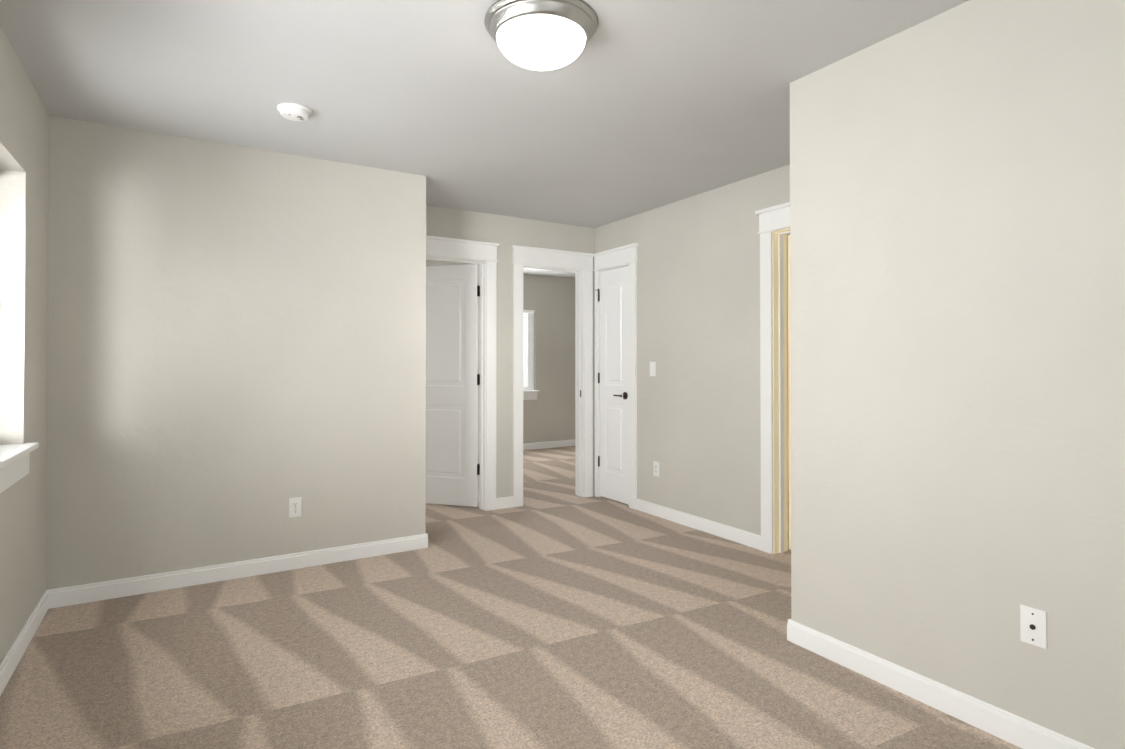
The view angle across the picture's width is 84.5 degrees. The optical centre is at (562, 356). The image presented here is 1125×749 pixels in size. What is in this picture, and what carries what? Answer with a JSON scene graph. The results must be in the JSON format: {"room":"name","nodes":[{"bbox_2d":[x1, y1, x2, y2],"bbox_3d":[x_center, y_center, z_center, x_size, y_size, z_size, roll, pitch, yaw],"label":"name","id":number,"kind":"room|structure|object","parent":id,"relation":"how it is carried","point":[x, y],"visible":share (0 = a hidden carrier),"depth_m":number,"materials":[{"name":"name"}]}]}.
{"room":"empty bedroom","nodes":[
{"label":"empty bedroom","id":0,"kind":"room"},
{"bbox_2d":[0,26,48,664],"bbox_3d":[-2.279,0.016,2.471,0.160,2.440,8.970,0,-1,-31],"label":"wall","id":1,"kind":"structure","parent":0,"point":[24,170],"depth_m":2.62,"materials":[{"name":"paint"}]},
{"bbox_2d":[0,442,38,492],"bbox_3d":[-2.159,0.430,2.371,0.145,0.129,0.610,0,-1,-31],"label":"sill","id":2,"kind":"structure","parent":1,"relation":"attached to","point":[14,462],"depth_m":2.41,"materials":[{"name":"white wood"}]},
{"bbox_2d":[0,589,51,695],"bbox_3d":[-1.247,1.176,0.935,0.016,0.092,4.970,0,-1,-31],"label":"baseboard","id":3,"kind":"structure","parent":1,"relation":"attached to","point":[14,655],"depth_m":2.58,"materials":[{"name":"white wood"}]},
{"bbox_2d":[46,115,425,589],"bbox_3d":[-1.943,0.030,3.929,1.931,2.440,0.850,0,-1,-31],"label":"wall","id":4,"kind":"structure","parent":0,"point":[236,359],"depth_m":3.46,"materials":[{"name":"paint"}]},
{"bbox_2d":[52,533,427,607],"bbox_3d":[-1.701,1.200,3.561,1.915,0.092,0.016,0,-1,-31],"label":"baseboard","id":5,"kind":"structure","parent":4,"relation":"attached to","point":[92,592],"depth_m":3.45,"materials":[{"name":"white wood"}]},
{"bbox_2d":[289,497,301,517],"bbox_3d":[-1.571,0.887,3.646,0.070,0.115,0.008,0,-1,-31],"label":"outlet","id":6,"kind":"object","parent":4,"relation":"attached to","point":[295,507],"visible":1,"depth_m":3.64,"materials":[{"name":"white plastic"}]},
{"bbox_2d":[426,260,478,490],"bbox_3d":[-1.305,0.053,6.473,0.120,2.440,2.830,0,-1,-31],"label":"wall","id":7,"kind":"structure","parent":0,"point":[435,263],"depth_m":5.74,"materials":[{"name":"paint"}]},
{"bbox_2d":[0,0,968,277],"bbox_3d":[0.515,-1.248,4.186,7.104,0.120,9.370,0,-1,-31],"label":"ceiling","id":8,"kind":"structure","parent":0,"point":[636,108],"depth_m":2.73,"materials":[{"name":"paint"}]},
{"bbox_2d":[277,103,311,120],"bbox_3d":[-1.298,-1.179,3.004,0.156,0.040,0.156,0,-1,-31],"label":"smoke detector","id":9,"kind":"object","parent":8,"relation":"attached to","point":[294,112],"visible":1,"depth_m":2.96,"materials":[{"name":"white plastic"}]},
{"bbox_2d":[484,0,597,70],"bbox_3d":[-0.077,-1.135,2.245,0.409,0.143,0.409,0,-1,-31],"label":"ceiling light fixture","id":10,"kind":"object","parent":8,"relation":"attached to","point":[541,35],"visible":1,"depth_m":2.14,"materials":[{"name":"white glass"}]},
{"bbox_2d":[426,205,594,497],"bbox_3d":[0.661,0.049,5.944,4.613,2.440,0.120,0,-1,-31],"label":"wall","id":11,"kind":"structure","parent":0,"point":[506,232],"depth_m":5.18,"materials":[{"name":"paint"}]},
{"bbox_2d":[425,264,478,506],"bbox_3d":[-1.039,0.239,5.268,0.715,2.022,0.139,0,-1,17],"label":"door","id":12,"kind":"structure","parent":11,"relation":"in","point":[452,374],"depth_m":5.22,"materials":[{"name":"painted wood"},{"name":"dark metal hinges"}]},
{"bbox_2d":[426,235,499,510],"bbox_3d":[-0.938,0.161,4.968,0.867,2.197,0.196,0,-1,-31],"label":"door frame","id":13,"kind":"structure","parent":11,"relation":"attached to","point":[483,255],"depth_m":5.09,"materials":[{"name":"white wood"}]},
{"bbox_2d":[496,497,507,506],"bbox_3d":[-1.238,1.228,6.480,0.014,0.092,2.790,0,-1,-31],"label":"baseboard","id":14,"kind":"structure","parent":11,"relation":"attached to","point":[502,501],"depth_m":5.14,"materials":[{"name":"white wood"}]},
{"bbox_2d":[511,245,593,506],"bbox_3d":[-0.108,0.166,5.474,0.837,2.197,0.196,0,-1,-31],"label":"door frame","id":15,"kind":"structure","parent":11,"relation":"attached to","point":[579,265],"depth_m":5.57,"materials":[{"name":"white wood"}]},
{"bbox_2d":[0,446,1021,748],"bbox_3d":[0.515,1.312,4.162,7.104,0.120,9.370,0,-1,-31],"label":"floor","id":16,"kind":"structure","parent":0,"point":[554,612],"depth_m":2.56,"materials":[{"name":"carpet"}]},
{"bbox_2d":[523,274,574,442],"bbox_3d":[-1.709,0.067,7.977,6.544,2.440,0.160,0,-1,-31],"label":"wall","id":17,"kind":"structure","parent":0,"point":[549,414],"depth_m":8.83,"materials":[{"name":"paint"}]},
{"bbox_2d":[523,313,531,387],"bbox_3d":[-0.844,-0.092,8.562,0.940,1.130,0.055,0,-1,-31],"label":"room window","id":18,"kind":"structure","parent":17,"relation":"in","point":[529,347],"depth_m":8.77,"materials":[{"name":"white plastic"}]},
{"bbox_2d":[523,310,534,390],"bbox_3d":[-0.801,-0.092,8.491,0.928,1.127,0.050,0,-1,-31],"label":"blinds","id":19,"kind":"object","parent":18,"relation":"attached to","point":[528,362],"visible":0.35,"depth_m":8.69,"materials":[{"name":"white plastic"}]},
{"bbox_2d":[523,390,538,399],"bbox_3d":[-0.792,0.536,8.470,1.010,0.129,0.145,0,-1,-31],"label":"window sill","id":20,"kind":"structure","parent":17,"relation":"attached to","point":[529,394],"depth_m":8.63,"materials":[{"name":"white wood"}]},
{"bbox_2d":[523,439,574,449],"bbox_3d":[-0.479,1.247,8.613,3.530,0.092,0.016,0,-1,-31],"label":"baseboard","id":21,"kind":"structure","parent":17,"relation":"attached to","point":[563,443],"depth_m":8.78,"materials":[{"name":"white wood"}]},
{"bbox_2d":[595,164,789,534],"bbox_3d":[1.095,0.035,4.455,0.120,2.440,2.875,0,-1,-31],"label":"wall","id":22,"kind":"structure","parent":0,"point":[698,341],"depth_m":4.48,"materials":[{"name":"paint"}]},
{"bbox_2d":[595,266,628,504],"bbox_3d":[0.460,0.241,5.423,0.139,2.022,0.481,0,-1,-31],"label":"closet door","id":23,"kind":"structure","parent":22,"relation":"in","point":[613,374],"depth_m":5.40,"materials":[{"name":"painted wood"},{"name":"dark metal hardware"}]},
{"bbox_2d":[594,243,637,509],"bbox_3d":[0.501,0.165,5.393,0.159,2.197,0.617,0,-1,-31],"label":"trim","id":24,"kind":"structure","parent":22,"relation":"attached to","point":[621,256],"depth_m":5.18,"materials":[{"name":"white wood"}]},
{"bbox_2d":[650,362,655,375],"bbox_3d":[0.719,0.099,4.948,0.008,0.115,0.070,0,-1,-31],"label":"light switch","id":25,"kind":"object","parent":22,"relation":"attached to","point":[652,368],"visible":1,"depth_m":4.94,"materials":[{"name":"white plastic"}]},
{"bbox_2d":[653,461,658,476],"bbox_3d":[0.742,0.889,4.904,0.008,0.115,0.070,0,-1,-31],"label":"electrical outlet","id":26,"kind":"object","parent":22,"relation":"attached to","point":[655,468],"visible":1,"depth_m":4.90,"materials":[{"name":"white plastic"}]},
{"bbox_2d":[636,498,760,549],"bbox_3d":[0.948,1.210,4.556,0.014,0.092,1.300,0,-1,-31],"label":"baseboard","id":27,"kind":"structure","parent":22,"relation":"attached to","point":[737,535],"depth_m":4.45,"materials":[{"name":"white wood"}]},
{"bbox_2d":[755,202,789,553],"bbox_3d":[1.591,0.149,3.640,0.196,2.197,0.990,0,-1,-31],"label":"door frame","id":28,"kind":"structure","parent":22,"relation":"attached to","point":[774,226],"depth_m":3.95,"materials":[{"name":"white wood"}]},
{"bbox_2d":[788,235,790,549],"bbox_3d":[1.768,0.229,4.166,0.710,2.022,0.035,0,-1,-31],"label":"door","id":29,"kind":"structure","parent":22,"relation":"in","point":[789,414],"depth_m":3.99,"materials":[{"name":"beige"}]},
{"bbox_2d":[787,234,789,490],"bbox_3d":[1.473,0.045,5.537,1.650,2.440,0.120,0,-1,-31],"label":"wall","id":30,"kind":"structure","parent":0,"point":[787,320],"depth_m":5.87,"materials":[{"name":"paint"}]},
{"bbox_2d":[790,0,1124,748],"bbox_3d":[2.223,0.009,1.711,1.050,2.440,2.985,0,-1,-31],"label":"wall","id":31,"kind":"structure","parent":0,"point":[958,310],"depth_m":2.09,"materials":[{"name":"paint"}]},
{"bbox_2d":[787,619,1094,748],"bbox_3d":[1.716,1.181,1.510,0.019,0.092,2.809,0,-1,-31],"label":"baseboard","id":32,"kind":"structure","parent":31,"relation":"attached to","point":[998,723],"depth_m":2.17,"materials":[{"name":"white wood"}]},
{"bbox_2d":[1020,605,1046,648],"bbox_3d":[1.462,0.841,1.927,0.016,0.115,0.070,0,-1,-31],"label":"jack","id":33,"kind":"object","parent":31,"relation":"attached to","point":[1033,626],"visible":1,"depth_m":1.93,"materials":[{"name":"white plastic"}]},
{"label":"outside","id":34,"kind":"structure","parent":0,"visible":0},
{"bbox_2d":[523,313,527,379],"bbox_3d":[-1.179,-0.087,9.110,4.140,3.530,0.020,0,-1,-31],"label":"daylight in the far room","id":35,"kind":"structure","parent":34,"point":[525,344],"depth_m":9.47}
]}

